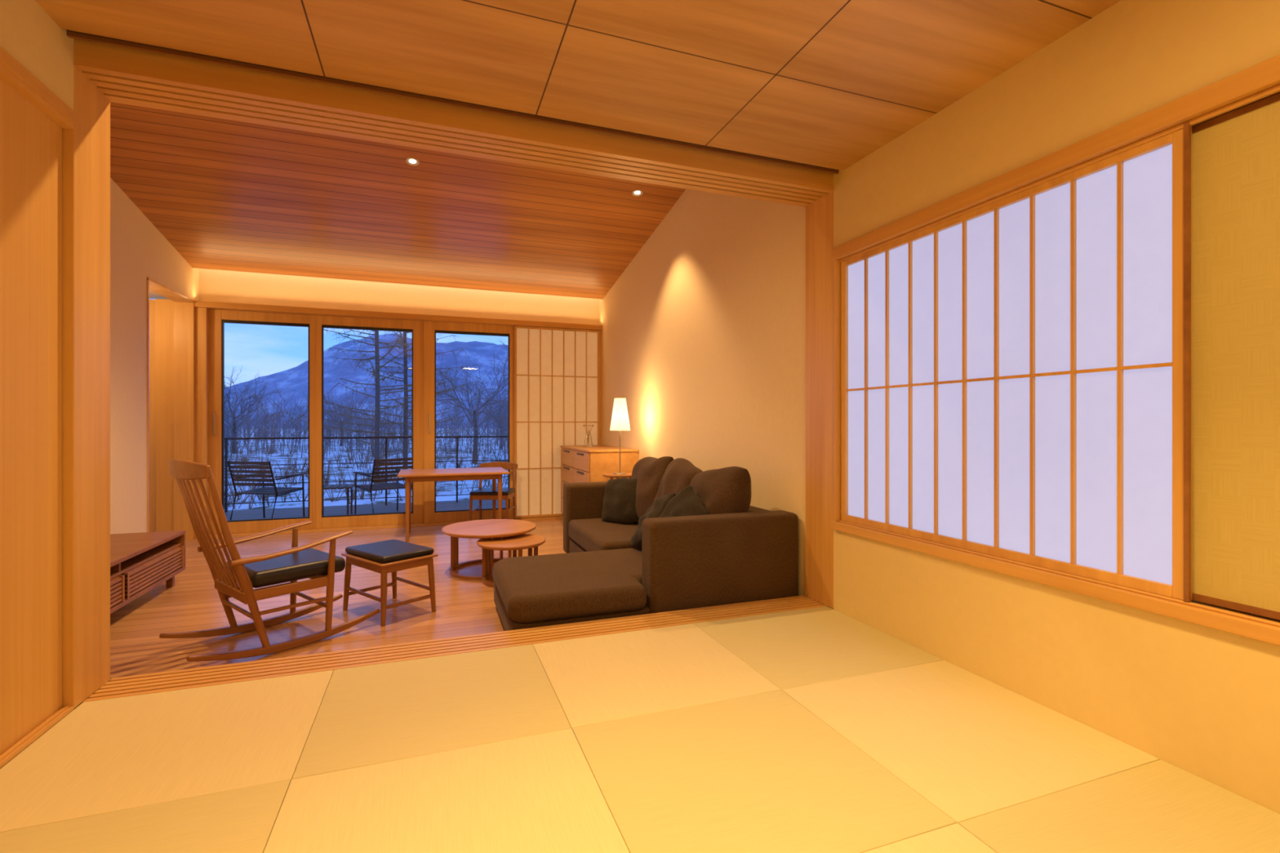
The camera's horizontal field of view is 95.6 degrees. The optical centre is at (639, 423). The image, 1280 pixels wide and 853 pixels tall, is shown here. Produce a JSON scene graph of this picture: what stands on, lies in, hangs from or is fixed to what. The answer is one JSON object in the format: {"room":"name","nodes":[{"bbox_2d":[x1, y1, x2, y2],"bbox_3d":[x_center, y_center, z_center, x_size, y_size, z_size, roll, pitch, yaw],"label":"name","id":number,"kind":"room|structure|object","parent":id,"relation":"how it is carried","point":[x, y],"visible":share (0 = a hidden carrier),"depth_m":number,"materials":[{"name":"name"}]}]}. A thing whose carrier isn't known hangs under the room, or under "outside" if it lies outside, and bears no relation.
{"room":"japanese tatami room","nodes":[
{"label":"japanese tatami room","id":0,"kind":"room"},
{"bbox_2d":[0,712,70,768],"bbox_3d":[0.281,1.105,0.442,3.370,0.150,4.640,0,0,-20],"label":"floor","id":1,"kind":"structure","parent":0,"point":[69,713],"depth_m":1.88,"materials":[{"name":"brown wood"}]},
{"bbox_2d":[0,779,290,852],"bbox_3d":[-1.228,1.015,1.131,0.804,0.030,0.772,0,0,-20],"label":"mat","id":2,"kind":"object","parent":1,"relation":"on","point":[242,820],"visible":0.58,"depth_m":1.43,"materials":[{"name":"beige wicker"}]},
{"bbox_2d":[0,670,333,832],"bbox_3d":[-1.491,1.015,1.858,0.804,0.030,0.772,0,0,-20],"label":"mat","id":3,"kind":"object","parent":1,"relation":"on","point":[116,754],"visible":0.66,"depth_m":1.78,"materials":[{"name":"beige wicker"}]},
{"bbox_2d":[291,644,571,779],"bbox_3d":[-0.735,1.015,2.133,0.804,0.030,0.772,0,0,-20],"label":"mat","id":4,"kind":"object","parent":1,"relation":"on","point":[367,715],"visible":0.76,"depth_m":2.04,"materials":[{"name":"beige wicker"}]},
{"bbox_2d":[263,728,629,852],"bbox_3d":[-0.471,1.015,1.406,0.804,0.030,0.772,0,0,-20],"label":"mat","id":5,"kind":"object","parent":1,"relation":"on","point":[536,793],"visible":1,"depth_m":1.51,"materials":[{"name":"beige wicker"}]},
{"bbox_2d":[533,623,780,728],"bbox_3d":[0.022,1.015,2.408,0.804,0.030,0.772,0,0,-20],"label":"mat","id":6,"kind":"object","parent":1,"relation":"on","point":[608,677],"visible":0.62,"depth_m":2.33,"materials":[{"name":"beige wicker"}]},
{"bbox_2d":[572,689,956,852],"bbox_3d":[0.286,1.015,1.681,0.804,0.030,0.772,0,0,-20],"label":"mat","id":7,"kind":"object","parent":1,"relation":"on","point":[760,773],"visible":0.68,"depth_m":1.61,"materials":[{"name":"beige wicker"}]},
{"bbox_2d":[693,606,943,690],"bbox_3d":[0.779,1.015,2.682,0.804,0.030,0.772,0,0,-20],"label":"mat","id":8,"kind":"object","parent":1,"relation":"on","point":[791,649],"visible":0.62,"depth_m":2.61,"materials":[{"name":"beige wicker"}]},
{"bbox_2d":[862,822,996,852],"bbox_3d":[0.550,1.015,0.955,0.804,0.030,0.772,0,0,-20],"label":"mat","id":9,"kind":"object","parent":1,"relation":"on","point":[953,838],"visible":1,"depth_m":1.38,"materials":[{"name":"beige wicker"}]},
{"bbox_2d":[782,660,1159,823],"bbox_3d":[1.042,1.015,1.956,0.804,0.030,0.772,0,0,-20],"label":"mat","id":10,"kind":"object","parent":1,"relation":"on","point":[972,746],"visible":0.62,"depth_m":1.84,"materials":[{"name":"beige wicker"}]},
{"bbox_2d":[958,760,1279,852],"bbox_3d":[1.306,1.015,1.229,0.804,0.030,0.772,0,0,-20],"label":"mat","id":11,"kind":"object","parent":1,"relation":"on","point":[1157,806],"visible":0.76,"depth_m":1.47,"materials":[{"name":"beige wicker"}]},
{"bbox_2d":[0,0,73,110],"bbox_3d":[-1.294,-0.178,-0.159,0.200,2.716,4.585,0,0,-20],"label":"wall","id":12,"kind":"structure","parent":0,"point":[28,33],"depth_m":1.85,"materials":[{"name":"paint"}]},
{"bbox_2d":[0,77,62,755],"bbox_3d":[-1.380,-0.043,0.233,0.035,2.063,3.780,0,0,-20],"label":"door","id":13,"kind":"structure","parent":12,"relation":"in","point":[31,141],"depth_m":1.85,"materials":[{"name":"brown wood"}]},
{"bbox_2d":[0,705,73,768],"bbox_3d":[-1.232,0.991,-0.136,0.070,0.018,4.585,0,0,-20],"label":"trim","id":14,"kind":"structure","parent":12,"relation":"attached to","point":[15,749],"depth_m":1.84,"materials":[{"name":"brown wood"}]},
{"bbox_2d":[0,45,78,129],"bbox_3d":[-1.227,-1.058,-0.134,0.082,0.055,4.585,0,0,-20],"label":"trim","id":15,"kind":"structure","parent":12,"relation":"attached to","point":[13,73],"depth_m":1.83,"materials":[{"name":"brown wood"}]},
{"bbox_2d":[62,64,110,708],"bbox_3d":[-2.072,-0.136,2.131,0.100,2.272,0.250,0,0,-20],"label":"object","id":16,"kind":"structure","parent":12,"relation":"attached to","point":[86,148],"depth_m":2.10,"materials":[{"name":"brown wood"}]},
{"bbox_2d":[110,177,199,533],"bbox_3d":[-3.934,-0.710,3.963,0.150,3.780,4.465,0,0,-20],"label":"wall","id":17,"kind":"structure","parent":0,"point":[139,251],"depth_m":4.68,"materials":[{"name":"paint"}]},
{"bbox_2d":[155,298,173,531],"bbox_3d":[-4.731,-0.040,5.915,0.315,2.440,0.050,0,0,-20],"label":"door","id":18,"kind":"structure","parent":17,"relation":"in","point":[164,308],"depth_m":5.86,"materials":[{"name":"brown wood"}]},
{"bbox_2d":[146,276,195,539],"bbox_3d":[-4.468,-0.040,5.431,0.168,2.439,1.060,0,0,-20],"label":"trim","id":19,"kind":"structure","parent":17,"relation":"attached to","point":[184,306],"depth_m":5.88,"materials":[{"name":"brown wood"}]},
{"bbox_2d":[195,306,208,538],"bbox_3d":[-4.569,-0.010,6.086,0.105,2.380,0.240,0,0,-20],"label":"trim","id":20,"kind":"structure","parent":17,"relation":"attached to","point":[202,314],"depth_m":5.98,"materials":[{"name":"brown wood"}]},
{"bbox_2d":[149,289,168,299],"bbox_3d":[-5.085,-1.350,5.228,1.350,0.100,1.500,0,0,-20],"label":"ceiling","id":21,"kind":"structure","parent":0,"point":[153,295],"depth_m":5.93,"materials":[{"name":"paint"}]},
{"bbox_2d":[106,518,566,683],"bbox_3d":[-2.403,1.230,4.580,5.950,0.100,4.550,0,0,-20],"label":"floor","id":22,"kind":"structure","parent":0,"point":[464,607],"depth_m":3.67,"materials":[{"name":"brown wood"}]},
{"bbox_2d":[110,530,185,613],"bbox_3d":[-3.329,0.985,3.366,0.560,0.390,1.800,0,0,-20],"label":"media console","id":23,"kind":"object","parent":22,"relation":"on","point":[140,562],"visible":0.4,"depth_m":3.79,"materials":[{"name":"brown wood"}]},
{"bbox_2d":[149,298,155,532],"bbox_3d":[-4.933,-0.040,5.901,0.075,2.440,0.060,0,0,-20],"label":"trim","id":24,"kind":"structure","parent":22,"relation":"on","point":[152,302],"depth_m":5.87,"materials":[{"name":"brown wood"}]},
{"bbox_2d":[159,459,379,661],"bbox_3d":[-2.008,0.679,3.207,0.615,1.004,0.922,0,0,38],"label":"rocking chair","id":25,"kind":"object","parent":22,"relation":"on","point":[237,578],"visible":1,"depth_m":3.03,"materials":[{"name":"brown wood"}]},
{"bbox_2d":[225,548,345,587],"bbox_3d":[-1.980,0.796,3.242,0.444,0.083,0.470,0,0,38],"label":"seat cushion","id":26,"kind":"object","parent":25,"relation":"on","point":[309,562],"depth_m":3.12,"materials":[{"name":"black leather"}]},
{"bbox_2d":[341,539,438,626],"bbox_3d":[-1.581,0.981,3.660,0.510,0.401,0.370,0,0,38],"label":"footstool","id":27,"kind":"object","parent":22,"relation":"on","point":[393,556],"visible":1,"depth_m":3.58,"materials":[{"name":"brown wood"}]},
{"bbox_2d":[397,466,509,542],"bbox_3d":[-1.989,0.840,6.193,1.080,0.680,0.720,0,0,-20],"label":"dining table","id":28,"kind":"object","parent":22,"relation":"on","point":[494,473],"visible":0.87,"depth_m":5.99,"materials":[{"name":"brown wood"}]},
{"bbox_2d":[441,519,536,580],"bbox_3d":[-1.213,1.004,4.688,0.740,0.349,0.740,0,0,36],"label":"coffee table","id":29,"kind":"object","parent":22,"relation":"on","point":[486,528],"visible":0.83,"depth_m":4.63,"materials":[{"name":"brown wood"}]},
{"bbox_2d":[469,462,517,520],"bbox_3d":[-1.690,0.818,6.723,0.464,0.726,0.503,0,0,0],"label":"dining chair","id":30,"kind":"object","parent":22,"relation":"on","point":[480,494],"visible":0.75,"depth_m":6.67,"materials":[{"name":"brown wood"}]},
{"bbox_2d":[476,533,545,586],"bbox_3d":[-0.973,1.030,4.392,0.510,0.299,0.510,0,0,11],"label":"coffee table","id":31,"kind":"object","parent":22,"relation":"on","point":[524,541],"visible":0.65,"depth_m":4.33,"materials":[{"name":"brown wood"}]},
{"bbox_2d":[560,444,639,514],"bbox_3d":[-0.506,0.725,6.673,0.551,0.910,1.390,0,0,-20],"label":"sideboard","id":32,"kind":"object","parent":22,"relation":"on","point":[580,463],"visible":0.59,"depth_m":6.09,"materials":[{"name":"brown wood"}]},
{"bbox_2d":[582,424,593,447],"bbox_3d":[-0.598,0.138,6.751,0.123,0.260,0.123,0,0,-20],"label":"glass vase","id":33,"kind":"object","parent":32,"relation":"on","point":[588,442],"visible":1,"depth_m":6.72,"materials":[{"name":"white"}]},
{"bbox_2d":[602,472,631,479],"bbox_3d":[-0.196,0.838,5.695,0.344,0.686,0.344,0,0,-20],"label":"side table","id":34,"kind":"object","parent":22,"relation":"on","point":[611,475],"visible":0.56,"depth_m":5.57,"materials":[{"name":"brown wood"}]},
{"bbox_2d":[609,398,630,475],"bbox_3d":[-0.196,0.122,5.695,0.200,0.745,0.200,0,0,-20],"label":"table lamp","id":35,"kind":"object","parent":34,"relation":"on","point":[620,418],"visible":1,"depth_m":5.63,"materials":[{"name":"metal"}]},
{"bbox_2d":[492,481,798,631],"bbox_3d":[-0.226,0.855,4.189,1.695,0.650,2.250,0,0,-20],"label":"sofa","id":36,"kind":"object","parent":22,"relation":"on","point":[682,562],"visible":0.7,"depth_m":3.26,"materials":[{"name":"fabric"}]},
{"bbox_2d":[492,547,646,622],"bbox_3d":[-0.095,0.932,3.556,1.510,0.135,0.970,0,0,-20],"label":"cushion","id":37,"kind":"object","parent":36,"relation":"on","point":[609,582],"depth_m":3.12,"materials":[{"name":"fabric"}]},
{"bbox_2d":[568,518,638,551],"bbox_3d":[-0.092,0.915,4.663,0.750,0.170,1.090,0,0,-20],"label":"seat cushion","id":38,"kind":"object","parent":36,"relation":"on","point":[587,535],"depth_m":4.53,"materials":[{"name":"fabric"}]},
{"bbox_2d":[601,477,639,524],"bbox_3d":[-0.142,0.652,4.907,0.418,0.397,0.247,0,0,38],"label":"throw pillow","id":39,"kind":"object","parent":36,"relation":"on","point":[620,496],"visible":0.8,"depth_m":4.82,"materials":[{"name":"fabric"}]},
{"bbox_2d":[631,456,673,519],"bbox_3d":[0.081,0.553,4.837,0.328,0.581,0.608,0,0,-32],"label":"cushion","id":40,"kind":"object","parent":36,"relation":"on","point":[649,472],"visible":0.52,"depth_m":4.66,"materials":[{"name":"fabric"}]},
{"bbox_2d":[631,493,675,549],"bbox_3d":[0.092,0.681,4.012,0.308,0.417,0.419,0,0,-26],"label":"throw pillow","id":41,"kind":"object","parent":36,"relation":"on","point":[660,504],"visible":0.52,"depth_m":3.94,"materials":[{"name":"fabric"}]},
{"bbox_2d":[653,457,702,502],"bbox_3d":[0.286,0.545,4.274,0.326,0.568,0.626,0,0,-9],"label":"cushion","id":42,"kind":"object","parent":36,"relation":"on","point":[679,473],"visible":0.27,"depth_m":4.18,"materials":[{"name":"fabric"}]},
{"bbox_2d":[658,485,708,517],"bbox_3d":[0.250,0.626,3.643,0.271,0.452,0.458,0,0,-14],"label":"throw pillow","id":43,"kind":"object","parent":36,"relation":"on","point":[686,502],"visible":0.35,"depth_m":3.63,"materials":[{"name":"fabric"}]},
{"bbox_2d":[689,466,751,514],"bbox_3d":[0.471,0.555,3.744,0.342,0.578,0.599,0,0,-31],"label":"cushion","id":44,"kind":"object","parent":36,"relation":"on","point":[727,490],"visible":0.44,"depth_m":3.54,"materials":[{"name":"fabric"}]},
{"bbox_2d":[224,499,506,520],"bbox_3d":[-3.358,1.240,7.781,8.000,0.080,2.080,0,0,-20],"label":"deck","id":45,"kind":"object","parent":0,"point":[245,514],"visible":0.09,"depth_m":8.10,"materials":[{"name":"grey wood"}]},
{"bbox_2d":[226,460,306,519],"bbox_3d":[-4.567,0.820,7.100,0.610,0.766,0.582,0,0,8],"label":"outdoor chair","id":46,"kind":"object","parent":45,"relation":"on","point":[265,489],"visible":0.89,"depth_m":6.90,"materials":[{"name":"metal"}]},
{"bbox_2d":[307,484,355,515],"bbox_3d":[-3.951,1.000,7.449,0.478,0.400,0.440,0,0,-20],"label":"outdoor table","id":47,"kind":"object","parent":45,"relation":"on","point":[347,486],"visible":0.53,"depth_m":7.37,"materials":[{"name":"brown wood"}]},
{"bbox_2d":[224,435,507,511],"bbox_3d":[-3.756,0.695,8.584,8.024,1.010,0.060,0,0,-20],"label":"balcony railing","id":48,"kind":"object","parent":45,"relation":"on","point":[226,439],"visible":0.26,"depth_m":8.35,"materials":[{"name":"metal"}]},
{"bbox_2d":[353,457,412,514],"bbox_3d":[-3.326,0.820,7.604,0.582,0.766,0.610,0,0,42],"label":"outdoor chair","id":49,"kind":"object","parent":45,"relation":"on","point":[370,487],"visible":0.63,"depth_m":7.45,"materials":[{"name":"brown wood"}]},
{"bbox_2d":[110,102,685,298],"bbox_3d":[-1.765,-2.016,4.583,4.550,0.851,4.420,0,0,-20],"label":"ceiling","id":50,"kind":"structure","parent":0,"point":[229,195],"depth_m":5.05,"materials":[{"name":"brown wood"}]},
{"bbox_2d":[405,157,419,165],"bbox_3d":[-1.728,-1.994,4.407,0.096,0.024,0.096,0,0,-26],"label":"recessed light","id":51,"kind":"object","parent":50,"relation":"in","point":[411,161],"visible":1,"depth_m":4.41,"materials":[{"name":"beige"}]},
{"bbox_2d":[631,189,643,195],"bbox_3d":[-0.023,-1.997,5.011,0.096,0.024,0.096,0,0,-14],"label":"recessed light","id":52,"kind":"object","parent":50,"relation":"in","point":[637,192],"visible":1,"depth_m":5.01,"materials":[{"name":"beige"}]},
{"bbox_2d":[199,268,599,324],"bbox_3d":[-2.602,-1.510,6.886,4.550,0.620,0.120,0,0,-20],"label":"wall","id":53,"kind":"structure","parent":0,"point":[215,286],"depth_m":6.71,"materials":[{"name":"paint"}]},
{"bbox_2d":[208,309,315,534],"bbox_3d":[-4.045,-0.020,6.238,0.985,2.360,0.092,0,0,-20],"label":"window","id":54,"kind":"structure","parent":53,"relation":"in","point":[217,317],"depth_m":6.16,"materials":[{"name":"brown wood"}]},
{"bbox_2d":[315,315,423,528],"bbox_3d":[-3.064,-0.020,6.617,1.118,2.360,0.050,0,0,-20],"label":"window","id":55,"kind":"structure","parent":53,"relation":"in","point":[416,327],"depth_m":6.61,"materials":[{"name":"brown wood"}]},
{"bbox_2d":[194,300,602,330],"bbox_3d":[-2.562,-1.231,6.777,4.350,0.062,0.230,0,0,-20],"label":"trim","id":56,"kind":"structure","parent":53,"relation":"attached to","point":[209,304],"depth_m":6.53,"materials":[{"name":"brown wood"}]},
{"bbox_2d":[423,320,514,523],"bbox_3d":[-1.990,-0.020,6.942,1.122,2.360,0.092,0,0,-20],"label":"window","id":57,"kind":"structure","parent":53,"relation":"in","point":[431,328],"depth_m":6.80,"materials":[{"name":"brown wood"}]},
{"bbox_2d":[35,0,1120,170],"bbox_3d":[0.327,-1.386,0.390,3.620,0.100,4.510,0,0,-20],"label":"ceiling","id":58,"kind":"structure","parent":0,"point":[824,83],"depth_m":2.08,"materials":[{"name":"brown wood"}]},
{"bbox_2d":[599,0,1279,813],"bbox_3d":[1.079,-0.710,3.371,0.230,3.780,9.600,0,0,-20],"label":"wall","id":59,"kind":"structure","parent":0,"point":[1202,701],"depth_m":2.37,"materials":[{"name":"paint"}]},
{"bbox_2d":[209,515,563,537],"bbox_3d":[-2.522,1.170,6.819,4.245,0.020,0.260,0,0,-20],"label":"trim","id":60,"kind":"structure","parent":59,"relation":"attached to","point":[248,534],"depth_m":6.50,"materials":[{"name":"brown wood"}]},
{"bbox_2d":[514,325,599,518],"bbox_3d":[-1.026,-0.022,7.256,1.075,2.345,0.030,0,0,-20],"label":"screen","id":61,"kind":"object","parent":60,"relation":"on","point":[557,371],"visible":0.74,"depth_m":7.22,"materials":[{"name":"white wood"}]},
{"bbox_2d":[70,595,832,712],"bbox_3d":[-0.524,1.089,2.731,3.420,0.181,0.208,0,0,-20],"label":"threshold","id":62,"kind":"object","parent":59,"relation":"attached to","point":[149,683],"depth_m":2.57,"materials":[{"name":"brown wood"}]},
{"bbox_2d":[66,29,839,173],"bbox_3d":[-0.456,-1.342,2.545,3.220,0.016,0.012,0,0,-20],"label":"trim","id":63,"kind":"structure","parent":59,"relation":"attached to","point":[69,33],"depth_m":2.37,"materials":[{"name":"brown wood"}]},
{"bbox_2d":[805,191,833,608],"bbox_3d":[1.096,-0.136,3.281,0.200,2.272,0.250,0,0,-20],"label":"trim","id":64,"kind":"structure","parent":59,"relation":"attached to","point":[820,213],"depth_m":3.25,"materials":[{"name":"brown wood"}]},
{"bbox_2d":[832,259,841,521],"bbox_3d":[1.102,-0.176,3.125,0.135,1.397,0.027,0,0,-20],"label":"trim","id":65,"kind":"structure","parent":59,"relation":"attached to","point":[836,264],"depth_m":3.10,"materials":[{"name":"brown wood"}]},
{"bbox_2d":[831,54,1279,262],"bbox_3d":[1.620,-0.900,1.692,0.140,0.080,3.075,0,0,-20],"label":"trim","id":66,"kind":"structure","parent":59,"relation":"attached to","point":[1260,81],"depth_m":1.88,"materials":[{"name":"brown wood"}]},
{"bbox_2d":[831,520,1279,645],"bbox_3d":[1.620,0.539,1.692,0.140,0.051,3.075,0,0,-20],"label":"trim","id":67,"kind":"structure","parent":59,"relation":"attached to","point":[1260,628],"depth_m":1.87,"materials":[{"name":"brown wood"}]},
{"bbox_2d":[840,121,1191,602],"bbox_3d":[1.338,-0.177,2.384,0.042,1.382,1.512,0,0,-20],"label":"screen","id":68,"kind":"object","parent":67,"relation":"on","point":[1016,369],"visible":1,"depth_m":2.10,"materials":[{"name":"wood"},{"name":"paper"}]},
{"bbox_2d":[1191,92,1279,620],"bbox_3d":[1.802,-0.177,1.205,0.023,1.382,1.195,0,0,-20],"label":"sliding panel","id":69,"kind":"object","parent":67,"relation":"on","point":[1236,153],"visible":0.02,"depth_m":1.60,"materials":[{"name":"paper"}]},
{"label":"outside","id":70,"kind":"structure","parent":0,"visible":0},
{"bbox_2d":[225,427,507,510],"bbox_3d":[-47.654,1.996,131.214,300.000,0.411,260.000,0,0,-20],"label":"ground","id":71,"kind":"structure","parent":70,"point":[448,487],"depth_m":25.18,"materials":[{"name":"white snow"}]},
{"bbox_2d":[224,364,289,453],"bbox_3d":[-28.150,-0.926,39.993,6.234,6.064,6.529,0,0,16],"label":"bare tree","id":72,"kind":"object","parent":71,"relation":"on","point":[234,429],"visible":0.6,"depth_m":39.99,"materials":[{"name":"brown plant"}]},
{"bbox_2d":[298,385,372,446],"bbox_3d":[-27.164,-0.802,52.387,6.377,5.818,6.731,0,0,-37],"label":"bare tree","id":73,"kind":"object","parent":71,"relation":"on","point":[335,419],"visible":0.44,"depth_m":52.02,"materials":[{"name":"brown plant"}]},
{"bbox_2d":[264,328,466,484],"bbox_3d":[-8.450,-3.445,18.966,6.089,11.091,5.753,0,0,-40],"label":"tree","id":74,"kind":"object","parent":71,"relation":"on","point":[376,373],"visible":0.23,"depth_m":18.96,"materials":[{"name":"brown plant"}]},
{"bbox_2d":[224,386,507,459],"bbox_3d":[-46.930,-1.121,64.071,104.219,6.651,92.304,0,0,-20],"label":"woodland","id":75,"kind":"object","parent":71,"relation":"on","point":[457,425],"visible":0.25,"depth_m":42.07,"materials":[{"name":"plant"}]},
{"bbox_2d":[325,330,485,469],"bbox_3d":[-8.433,-3.156,20.652,5.463,10.513,5.189,0,0,-36],"label":"tree","id":76,"kind":"object","parent":71,"relation":"on","point":[406,415],"visible":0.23,"depth_m":20.94,"materials":[{"name":"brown plant"}]},
{"bbox_2d":[394,341,507,463],"bbox_3d":[-9.133,-1.443,29.962,7.618,7.096,7.262,0,0,-31],"label":"bare tree","id":77,"kind":"object","parent":71,"relation":"on","point":[473,422],"visible":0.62,"depth_m":29.95,"materials":[{"name":"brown plant"}]},
{"bbox_2d":[461,372,507,448],"bbox_3d":[-10.604,-1.051,46.134,7.510,6.314,6.709,0,0,-20],"label":"bare tree","id":78,"kind":"object","parent":71,"relation":"on","point":[504,395],"visible":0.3,"depth_m":45.51,"materials":[{"name":"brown plant"}]},
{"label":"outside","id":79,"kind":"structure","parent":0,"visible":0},
{"bbox_2d":[224,333,507,428],"bbox_3d":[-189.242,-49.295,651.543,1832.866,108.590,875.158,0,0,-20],"label":"mountain","id":80,"kind":"structure","parent":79,"point":[295,378],"depth_m":516.67},
{"bbox_3d":[-1.024,-2.018,2.541,4.750,1.164,0.195,0,0,-20],"label":"wall header","id":81,"kind":"structure","parent":0,"visible":0},
{"bbox_2d":[73,38,833,207],"bbox_3d":[-0.558,-1.357,2.680,3.520,0.198,0.250,0,0,-20],"label":"ceiling beam","id":82,"kind":"structure","parent":81,"relation":"attached to","point":[124,75],"depth_m":2.48,"materials":[{"name":"brown wood"}]},
{"bbox_3d":[-0.994,-0.010,7.469,1.130,2.380,0.120,0,0,-20],"label":"wall","id":83,"kind":"structure","parent":0,"visible":0},
{"bbox_2d":[599,329,601,444],"bbox_3d":[-0.527,-0.020,7.501,0.030,2.360,0.140,0,0,-20],"label":"trim","id":84,"kind":"structure","parent":83,"relation":"attached to","point":[599,330],"depth_m":7.43,"materials":[{"name":"brown wood"}]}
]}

